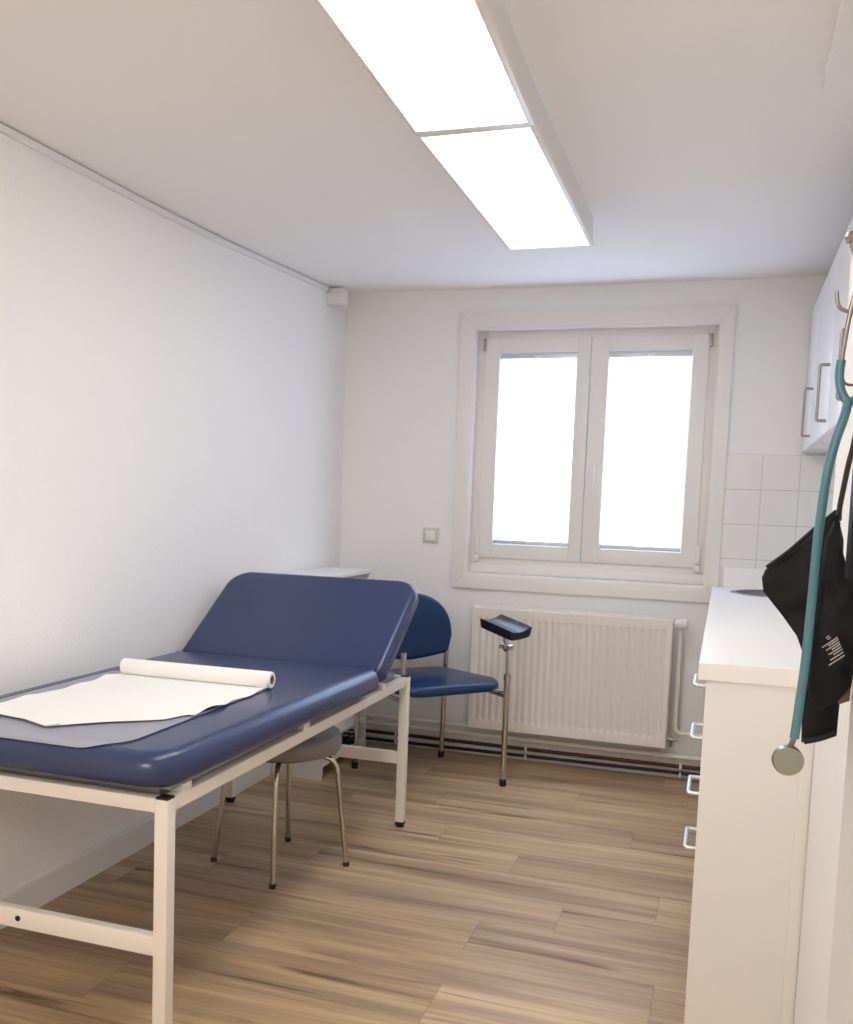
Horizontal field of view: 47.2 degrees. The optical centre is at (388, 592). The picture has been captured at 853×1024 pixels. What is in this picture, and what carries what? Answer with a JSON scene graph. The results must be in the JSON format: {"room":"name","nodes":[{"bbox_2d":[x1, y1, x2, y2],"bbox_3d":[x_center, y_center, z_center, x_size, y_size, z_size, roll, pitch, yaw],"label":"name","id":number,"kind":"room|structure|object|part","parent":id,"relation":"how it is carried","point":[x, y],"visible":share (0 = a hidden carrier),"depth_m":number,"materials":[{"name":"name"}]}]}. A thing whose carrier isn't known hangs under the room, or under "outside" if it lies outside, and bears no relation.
{"room":"examination room","nodes":[
{"label":"examination room","id":0,"kind":"room"},
{"bbox_2d":[0,133,346,894],"bbox_3d":[-1.528,-0.170,1.832,0.150,2.500,7.886,4,6,19],"label":"wall","id":1,"kind":"structure","parent":0,"point":[172,397],"depth_m":3.38,"materials":[{"name":"white paint"}]},
{"bbox_2d":[0,762,271,929],"bbox_3d":[-1.517,1.035,1.845,0.012,0.100,7.536,4,6,19],"label":"baseboard","id":2,"kind":"structure","parent":1,"relation":"attached to","point":[41,889],"depth_m":3.37,"materials":[{"name":"white"}]},
{"bbox_2d":[0,122,328,291],"bbox_3d":[-1.485,-1.222,1.501,0.014,0.086,7.248,4,6,19],"label":"cable trunking","id":3,"kind":"object","parent":1,"relation":"attached to","point":[7,131],"visible":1,"depth_m":3.33,"materials":[{"name":"white plastic"}]},
{"bbox_2d":[327,288,348,307],"bbox_3d":[-0.259,-1.493,4.948,0.086,0.084,0.085,4,6,19],"label":"junction box","id":4,"kind":"object","parent":1,"relation":"attached to","point":[336,297],"visible":1,"depth_m":4.91,"materials":[{"name":"white plastic"}]},
{"bbox_2d":[0,741,699,1023],"bbox_3d":[-0.252,1.157,1.533,2.818,0.001,8.051,4,6,19],"label":"floor","id":5,"kind":"structure","parent":0,"point":[558,893],"depth_m":3.12,"materials":[{"name":"brown wood"}]},
{"bbox_2d":[0,572,418,1023],"bbox_3d":[-0.573,0.497,3.163,0.846,0.995,1.840,4,6,19],"label":"examination table","id":6,"kind":"object","parent":5,"relation":"on","point":[331,645],"depth_m":2.70,"materials":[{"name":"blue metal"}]},
{"bbox_3d":[-0.872,0.461,2.346,0.732,0.034,0.033,4,6,19],"label":"rail","id":7,"kind":"part","parent":6,"relation":"part of","materials":[{"name":"white metal"}]},
{"bbox_3d":[-0.761,0.309,2.702,0.586,0.014,0.850,4,6,19],"label":"foot cover","id":8,"kind":"part","parent":6,"relation":"part of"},
{"bbox_2d":[0,658,274,726],"bbox_3d":[-0.720,0.277,2.723,0.536,0.051,0.744,4,6,19],"label":"paper roll","id":9,"kind":"object","parent":6,"relation":"on","point":[143,689],"visible":1,"depth_m":2.79,"materials":[{"name":"white paper"}]},
{"bbox_3d":[-0.519,0.763,2.248,0.035,0.591,0.035,4,6,19],"label":"leg","id":10,"kind":"part","parent":6,"relation":"part of","materials":[{"name":"white metal"}]},
{"bbox_3d":[-0.641,0.332,2.917,0.834,0.084,1.357,4,6,19],"label":"mattress","id":11,"kind":"part","parent":6,"relation":"part of","materials":[{"name":"blue leather"}]},
{"bbox_3d":[-0.584,0.384,3.171,0.696,0.044,1.700,4,6,19],"label":"frame","id":12,"kind":"part","parent":6,"relation":"part of","materials":[{"name":"grey metal"}]},
{"bbox_3d":[-0.640,0.376,2.948,0.745,0.011,1.285,4,6,19],"label":"board","id":13,"kind":"part","parent":6,"relation":"part of","materials":[{"name":"grey"}]},
{"bbox_3d":[-0.669,0.583,4.160,0.035,0.591,0.035,4,6,19],"label":"leg","id":14,"kind":"part","parent":6,"relation":"part of","materials":[{"name":"white metal"}]},
{"bbox_3d":[-0.222,0.418,3.055,0.033,0.034,1.732,4,6,19],"label":"rail","id":15,"kind":"part","parent":6,"relation":"part of","materials":[{"name":"white metal"}]},
{"bbox_3d":[-0.330,0.116,3.777,0.828,0.333,0.463,4,6,19],"label":"backrest","id":16,"kind":"part","parent":6,"relation":"part of","materials":[{"name":"blue leather"}]},
{"bbox_3d":[0.055,0.630,3.914,0.035,0.591,0.035,4,6,19],"label":"leg","id":17,"kind":"part","parent":6,"relation":"part of","materials":[{"name":"white metal"}]},
{"bbox_2d":[211,725,348,888],"bbox_3d":[-0.381,0.724,3.476,0.416,0.499,0.416,6,7,38],"label":"stool","id":18,"kind":"object","parent":5,"relation":"on","point":[328,742],"visible":0.51,"depth_m":3.35,"materials":[{"name":"grey plastic"}]},
{"bbox_3d":[-0.521,0.762,3.479,0.218,0.403,0.018,2,5,0],"label":"leg","id":19,"kind":"part","parent":18,"relation":"part of","materials":[{"name":"silver metal"}]},
{"bbox_3d":[-0.383,0.779,3.347,0.018,0.402,0.206,2,5,0],"label":"leg","id":20,"kind":"part","parent":18,"relation":"part of","materials":[{"name":"silver metal"}]},
{"bbox_3d":[-0.380,0.755,3.615,0.018,0.403,0.211,2,5,1],"label":"leg","id":21,"kind":"part","parent":18,"relation":"part of","materials":[{"name":"silver metal"}]},
{"bbox_3d":[-0.374,0.516,3.457,0.416,0.081,0.416,4,6,19],"label":"seat","id":22,"kind":"part","parent":18,"relation":"part of","materials":[{"name":"grey plastic"}]},
{"bbox_3d":[-0.245,0.772,3.477,0.215,0.403,0.018,2,5,1],"label":"leg","id":23,"kind":"part","parent":18,"relation":"part of","materials":[{"name":"silver metal"}]},
{"bbox_2d":[272,567,371,780],"bbox_3d":[-0.321,0.373,4.814,0.258,0.957,0.597,4,6,19],"label":"shelf unit","id":24,"kind":"object","parent":5,"relation":"on","point":[311,770],"visible":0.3,"depth_m":4.65,"materials":[{"name":"white laminate"}]},
{"bbox_3d":[-0.416,0.404,4.543,0.254,0.939,0.016,4,6,19],"label":"panel","id":25,"kind":"part","parent":24,"relation":"part of","materials":[{"name":"white laminate"}]},
{"bbox_2d":[334,714,353,729],"bbox_3d":[-0.303,0.640,4.908,0.220,0.040,0.310,4,6,19],"label":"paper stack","id":26,"kind":"object","parent":24,"relation":"on","point":[349,720],"visible":0.1,"depth_m":4.85,"materials":[{"name":"white paper"}]},
{"bbox_2d":[342,729,353,744],"bbox_3d":[-0.313,0.741,4.898,0.222,0.058,0.320,4,6,19],"label":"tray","id":27,"kind":"object","parent":24,"relation":"on","point":[349,740],"visible":0.09,"depth_m":4.96,"materials":[{"name":"black"}]},
{"bbox_3d":[-0.230,0.361,5.085,0.254,0.939,0.016,4,6,19],"label":"panel","id":28,"kind":"part","parent":24,"relation":"part of","materials":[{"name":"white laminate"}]},
{"bbox_2d":[351,593,531,795],"bbox_3d":[0.218,0.459,4.608,0.597,0.862,0.689,-1,6,-29],"label":"chair","id":29,"kind":"object","parent":5,"relation":"on","point":[428,633],"visible":0.64,"depth_m":4.63,"materials":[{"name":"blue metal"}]},
{"bbox_3d":[-0.152,0.509,4.746,0.025,0.690,0.036,-2,6,-34],"label":"leg","id":30,"kind":"part","parent":29,"relation":"part of","materials":[{"name":"silver metal"}]},
{"bbox_3d":[0.056,0.583,4.326,0.025,0.635,0.024,4,6,19],"label":"leg","id":31,"kind":"part","parent":29,"relation":"part of","materials":[{"name":"silver metal"}]},
{"bbox_3d":[0.103,0.169,4.807,0.449,0.330,0.099,-1,6,-31],"label":"backrest","id":32,"kind":"part","parent":29,"relation":"part of","materials":[{"name":"blue leather"}]},
{"bbox_3d":[0.186,0.419,4.678,0.570,0.057,0.520,-1,6,-31],"label":"seat","id":33,"kind":"part","parent":29,"relation":"part of","materials":[{"name":"blue leather"}]},
{"bbox_3d":[0.285,0.500,5.010,0.025,0.690,0.037,-1,6,-28],"label":"leg","id":34,"kind":"part","parent":29,"relation":"part of","materials":[{"name":"silver metal"}]},
{"bbox_3d":[0.181,0.461,4.646,0.545,0.019,0.562,-1,6,-28],"label":"seat frame","id":35,"kind":"part","parent":29,"relation":"part of","materials":[{"name":"silver metal"}]},
{"bbox_3d":[0.541,0.645,4.539,0.027,0.505,0.026,4,6,19],"label":"leg","id":36,"kind":"part","parent":29,"relation":"part of","materials":[{"name":"silver metal"}]},
{"bbox_3d":[0.549,0.336,4.511,0.019,0.165,0.015,4,6,19],"label":"armrest rod","id":37,"kind":"part","parent":29,"relation":"part of","materials":[{"name":"silver metal"}]},
{"bbox_2d":[683,673,814,1023],"bbox_3d":[1.093,0.655,2.499,0.647,0.914,0.596,4,6,19],"label":"base cabinet","id":38,"kind":"object","parent":5,"relation":"on","point":[750,848],"visible":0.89,"depth_m":2.27,"materials":[{"name":"white laminate"}]},
{"bbox_3d":[0.816,0.665,2.641,0.034,0.011,0.176,4,6,19],"label":"handle","id":39,"kind":"part","parent":38,"relation":"part of","materials":[{"name":"silver metal"}]},
{"bbox_3d":[0.821,0.519,2.628,0.034,0.011,0.176,4,6,19],"label":"handle","id":40,"kind":"part","parent":38,"relation":"part of","materials":[{"name":"silver metal"}]},
{"bbox_3d":[0.827,0.371,2.614,0.034,0.011,0.176,4,6,19],"label":"handle","id":41,"kind":"part","parent":38,"relation":"part of","materials":[{"name":"silver metal"}]},
{"bbox_3d":[0.831,0.235,2.602,0.034,0.011,0.176,4,6,19],"label":"handle","id":42,"kind":"part","parent":38,"relation":"part of","materials":[{"name":"silver metal"}]},
{"bbox_2d":[698,567,801,687],"bbox_3d":[1.440,0.060,3.376,0.634,0.133,2.568,4,6,19],"label":"countertop","id":43,"kind":"structure","parent":38,"relation":"on","point":[746,639],"depth_m":2.71,"materials":[{"name":"white laminate"}]},
{"bbox_2d":[730,589,766,596],"bbox_3d":[1.734,0.086,4.318,0.432,0.158,0.432,4,6,19],"label":"sink","id":44,"kind":"object","parent":43,"relation":"in","point":[751,592],"visible":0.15,"depth_m":4.49,"materials":[{"name":"silver metal"}]},
{"bbox_3d":[1.734,0.088,4.318,0.388,0.156,0.388,4,6,19],"label":"bowl","id":45,"kind":"part","parent":44,"relation":"part of","materials":[{"name":"silver metal"}]},
{"bbox_2d":[0,0,852,292],"bbox_3d":[-0.205,-1.254,1.210,2.818,0.238,7.736,4,6,19],"label":"ceiling","id":46,"kind":"structure","parent":0,"point":[701,140],"depth_m":2.82,"materials":[{"name":"white paint"}]},
{"bbox_2d":[314,0,534,134],"bbox_3d":[0.043,-1.230,2.001,0.325,0.107,1.216,4,5,17],"label":"ceiling lamp","id":47,"kind":"object","parent":46,"relation":"attached to","point":[443,66],"visible":1,"depth_m":2.19,"materials":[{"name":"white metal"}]},
{"bbox_2d":[415,84,593,250],"bbox_3d":[0.425,-1.323,3.155,0.325,0.107,1.220,4,6,19],"label":"ceiling lamp","id":48,"kind":"object","parent":46,"relation":"attached to","point":[521,181],"visible":0.83,"depth_m":3.00,"materials":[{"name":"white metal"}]},
{"bbox_2d":[422,128,588,248],"bbox_3d":[0.421,-1.275,3.160,0.299,0.004,1.182,4,6,19],"label":"diffuser","id":49,"kind":"object","parent":48,"relation":"attached to","point":[512,178],"depth_m":3.01,"materials":[{"name":"white plastic"}]},
{"bbox_2d":[340,276,826,770],"bbox_3d":[0.997,-0.373,4.995,2.768,2.500,0.250,4,6,19],"label":"wall","id":50,"kind":"structure","parent":0,"point":[403,347],"depth_m":5.07,"materials":[{"name":"white paint"}]},
{"bbox_2d":[366,713,487,729],"bbox_3d":[0.118,0.680,5.206,0.860,0.025,0.024,4,6,19],"label":"pipe","id":51,"kind":"object","parent":50,"relation":"attached to","point":[371,715],"visible":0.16,"depth_m":5.17,"materials":[{"name":"white metal"}]},
{"bbox_2d":[423,528,438,542],"bbox_3d":[0.220,-0.299,5.129,0.084,0.080,0.015,4,6,19],"label":"light switch","id":52,"kind":"object","parent":50,"relation":"attached to","point":[430,535],"visible":1,"depth_m":5.12,"materials":[{"name":"beige plastic"}]},
{"bbox_2d":[366,733,699,779],"bbox_3d":[0.918,0.860,4.982,2.556,0.042,0.012,4,6,19],"label":"baseboard","id":53,"kind":"structure","parent":50,"relation":"attached to","point":[367,734],"depth_m":5.01,"materials":[{"name":"white"}]},
{"bbox_2d":[366,737,699,777],"bbox_3d":[0.915,0.858,4.960,2.548,0.035,0.032,4,6,19],"label":"copper pipe","id":54,"kind":"object","parent":50,"relation":"attached to","point":[395,741],"visible":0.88,"depth_m":4.99,"materials":[{"name":"copper"}]},
{"bbox_2d":[366,729,699,770],"bbox_3d":[0.916,0.821,4.956,2.548,0.027,0.032,4,6,19],"label":"copper pipe","id":55,"kind":"object","parent":50,"relation":"attached to","point":[680,766],"visible":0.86,"depth_m":4.98,"materials":[{"name":"brown"}]},
{"bbox_2d":[366,720,700,761],"bbox_3d":[0.774,0.763,4.993,2.248,0.033,0.046,4,6,19],"label":"pipe","id":56,"kind":"object","parent":50,"relation":"attached to","point":[655,754],"visible":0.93,"depth_m":4.96,"materials":[{"name":"white metal"}]},
{"bbox_2d":[467,604,688,748],"bbox_3d":[0.932,0.408,4.875,1.056,0.631,0.136,4,6,19],"label":"radiator","id":57,"kind":"object","parent":50,"relation":"attached to","point":[582,675],"visible":0.94,"depth_m":4.80,"materials":[{"name":"white metal"}]},
{"bbox_2d":[472,604,673,619],"bbox_3d":[0.901,0.104,4.836,0.982,0.020,0.080,4,6,19],"label":"grille","id":58,"kind":"object","parent":57,"relation":"attached to","point":[478,609],"depth_m":4.83,"materials":[{"name":"white metal"}]},
{"bbox_2d":[673,629,702,736],"bbox_3d":[1.615,0.450,4.650,0.476,0.524,0.020,4,6,19],"label":"pipe","id":59,"kind":"object","parent":57,"relation":"attached to","point":[680,636],"visible":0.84,"depth_m":4.72,"materials":[{"name":"white metal"}]},
{"bbox_2d":[450,304,736,602],"bbox_3d":[0.997,-0.693,4.898,1.326,1.408,0.154,4,6,19],"label":"window","id":60,"kind":"structure","parent":50,"relation":"in","point":[689,574],"depth_m":4.87,"materials":[{"name":"paint"}]},
{"bbox_2d":[493,353,577,546],"bbox_3d":[0.747,-0.727,4.995,0.386,0.971,0.027,4,6,19],"label":"window pane","id":61,"kind":"object","parent":60,"relation":"attached to","point":[536,416],"visible":1,"depth_m":5.00,"materials":[{"name":"white glass"}]},
{"bbox_3d":[0.567,-0.739,5.054,0.002,0.935,0.002,4,6,19],"label":"cord","id":62,"kind":"part","parent":61,"relation":"part of","materials":[{"name":"white plastic"}]},
{"bbox_3d":[0.732,-0.254,5.042,0.386,0.020,0.020,4,6,19],"label":"rail","id":63,"kind":"part","parent":61,"relation":"part of","materials":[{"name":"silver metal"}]},
{"bbox_3d":[0.764,-1.198,4.955,0.386,0.024,0.020,4,6,19],"label":"rail","id":64,"kind":"part","parent":61,"relation":"part of","materials":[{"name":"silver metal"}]},
{"bbox_3d":[0.926,-0.715,4.932,0.002,0.935,0.002,4,6,19],"label":"cord","id":65,"kind":"part","parent":61,"relation":"part of","materials":[{"name":"white plastic"}]},
{"bbox_3d":[0.744,-0.730,5.000,0.533,1.123,0.050,4,6,19],"label":"sash","id":66,"kind":"part","parent":60,"relation":"part of","materials":[{"name":"paint"}]},
{"bbox_3d":[0.753,-0.730,5.012,0.408,1.003,0.006,4,6,19],"label":"pane","id":67,"kind":"part","parent":60,"relation":"part of","materials":[{"name":"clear glass"}]},
{"bbox_3d":[0.985,-0.098,4.958,1.174,0.052,0.022,4,6,19],"label":"sill rail","id":68,"kind":"part","parent":60,"relation":"part of","materials":[{"name":"paint"}]},
{"bbox_3d":[1.020,-0.560,4.870,0.026,0.165,0.042,4,6,19],"label":"handle","id":69,"kind":"part","parent":60,"relation":"part of","materials":[{"name":"white plastic"}]},
{"bbox_3d":[1.264,-0.696,4.823,0.554,1.123,0.050,4,6,19],"label":"sash","id":70,"kind":"part","parent":60,"relation":"part of","materials":[{"name":"paint"}]},
{"bbox_2d":[600,351,692,551],"bbox_3d":[1.267,-0.693,4.819,0.390,0.971,0.027,4,6,19],"label":"window pane","id":71,"kind":"object","parent":60,"relation":"attached to","point":[649,392],"visible":1,"depth_m":4.82,"materials":[{"name":"white glass"}]},
{"bbox_3d":[1.085,-0.705,4.878,0.002,0.935,0.002,4,6,19],"label":"cord","id":72,"kind":"part","parent":71,"relation":"part of","materials":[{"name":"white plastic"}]},
{"bbox_3d":[1.252,-0.220,4.865,0.390,0.020,0.020,4,6,19],"label":"rail","id":73,"kind":"part","parent":71,"relation":"part of","materials":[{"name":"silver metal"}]},
{"bbox_3d":[1.284,-1.165,4.779,0.390,0.024,0.020,4,6,19],"label":"rail","id":74,"kind":"part","parent":71,"relation":"part of","materials":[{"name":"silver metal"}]},
{"bbox_3d":[1.448,-0.681,4.755,0.002,0.935,0.002,4,6,19],"label":"cord","id":75,"kind":"part","parent":71,"relation":"part of","materials":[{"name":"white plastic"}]},
{"bbox_3d":[1.273,-0.697,4.836,0.412,1.003,0.006,4,6,19],"label":"pane","id":76,"kind":"part","parent":60,"relation":"part of","materials":[{"name":"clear glass"}]},
{"bbox_2d":[719,454,835,568],"bbox_3d":[1.873,-0.369,4.557,0.630,0.540,0.007,4,6,19],"label":"backsplash","id":77,"kind":"structure","parent":50,"relation":"attached to","point":[770,501],"depth_m":4.58,"materials":[{"name":"white tile"}]},
{"bbox_2d":[794,254,852,1023],"bbox_3d":[0.854,-0.012,0.997,0.527,2.500,7.836,4,6,19],"label":"wall","id":78,"kind":"structure","parent":0,"point":[830,755],"depth_m":1.94,"materials":[{"name":"white paint"}]},
{"bbox_2d":[800,292,828,452],"bbox_3d":[1.958,-0.937,4.219,0.320,0.635,0.486,4,6,19],"label":"upper cabinet","id":79,"kind":"object","parent":78,"relation":"attached to","point":[808,392],"visible":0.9,"depth_m":4.21,"materials":[{"name":"white laminate"}]},
{"bbox_3d":[1.756,-0.755,4.097,0.038,0.206,0.010,4,6,19],"label":"handle","id":80,"kind":"part","parent":79,"relation":"part of","materials":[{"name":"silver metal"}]},
{"bbox_3d":[1.851,-0.944,4.255,0.019,0.633,0.485,4,6,19],"label":"door","id":81,"kind":"part","parent":79,"relation":"part of","materials":[{"name":"white laminate"}]},
{"bbox_2d":[810,247,839,445],"bbox_3d":[1.765,-0.892,3.659,0.320,0.635,0.698,4,6,19],"label":"upper cabinet","id":82,"kind":"object","parent":78,"relation":"attached to","point":[820,436],"visible":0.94,"depth_m":3.61,"materials":[{"name":"white laminate"}]},
{"bbox_3d":[1.528,-0.703,3.437,0.038,0.206,0.010,4,6,19],"label":"handle","id":83,"kind":"part","parent":82,"relation":"part of","materials":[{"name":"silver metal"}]},
{"bbox_2d":[823,0,852,98],"bbox_3d":[0.356,-1.057,-0.112,0.285,0.045,5.380,4,6,19],"label":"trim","id":84,"kind":"structure","parent":78,"relation":"attached to","point":[838,75],"depth_m":2.25,"materials":[{"name":"white paint"}]},
{"bbox_2d":[826,682,852,1023],"bbox_3d":[0.457,0.229,0.813,0.040,2.012,0.895,4,6,19],"label":"door","id":85,"kind":"structure","parent":78,"relation":"in","point":[840,990],"depth_m":1.19,"materials":[{"name":"white wood"}]},
{"bbox_2d":[835,230,852,312],"bbox_3d":[0.561,-0.376,1.155,0.057,0.105,0.022,4,6,19],"label":"coat hook","id":86,"kind":"object","parent":85,"relation":"attached to","point":[848,237],"visible":1,"depth_m":1.16,"materials":[{"name":"grey metal"}]},
{"bbox_2d":[771,293,852,775],"bbox_3d":[0.525,-0.118,1.161,0.101,0.682,0.037,1,5,-9],"label":"stethoscope","id":87,"kind":"object","parent":86,"relation":"hanging from","point":[788,760],"visible":1,"depth_m":1.16,"materials":[{"name":"teal rubber"}]},
{"bbox_3d":[0.489,0.182,1.182,0.007,0.015,0.011,0,6,-21],"label":"stem","id":88,"kind":"part","parent":87,"relation":"part of","materials":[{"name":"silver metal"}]},
{"bbox_3d":[0.549,-0.421,1.156,0.017,0.016,0.017,4,6,19],"label":"knob","id":89,"kind":"part","parent":86,"relation":"part of","materials":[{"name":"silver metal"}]},
{"bbox_2d":[844,471,852,579],"bbox_3d":[0.537,-0.084,1.099,0.030,0.140,0.035,4,6,19],"label":"folder","id":90,"kind":"object","parent":85,"relation":"attached to","point":[849,551],"visible":1,"depth_m":1.10,"materials":[{"name":"black plastic"}]},
{"bbox_2d":[827,217,852,431],"bbox_3d":[1.539,-0.840,3.003,0.320,0.635,0.688,4,6,19],"label":"upper cabinet","id":91,"kind":"object","parent":78,"relation":"attached to","point":[845,251],"visible":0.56,"depth_m":3.20,"materials":[{"name":"white laminate"}]},
{"bbox_3d":[1.304,-0.651,2.787,0.038,0.206,0.010,4,6,19],"label":"handle","id":92,"kind":"part","parent":91,"relation":"part of","materials":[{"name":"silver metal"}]},
{"bbox_3d":[0.524,-0.364,1.015,0.036,0.105,0.022,4,6,19],"label":"coat hook","id":93,"kind":"object","parent":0,"visible":0},
{"bbox_2d":[762,435,852,743],"bbox_3d":[0.509,-0.078,1.150,0.112,0.574,0.248,4,6,19],"label":"blood pressure cuff","id":94,"kind":"object","parent":93,"relation":"hanging from","point":[785,580],"visible":0.86,"depth_m":1.20,"materials":[{"name":"black fabric"}]},
{"bbox_2d":[838,688,850,703],"bbox_3d":[0.577,0.128,1.241,0.018,0.030,0.008,4,6,19],"label":"printed card","id":95,"kind":"object","parent":94,"relation":"attached to","point":[846,697],"visible":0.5,"depth_m":1.24,"materials":[{"name":"brown"}]}
]}

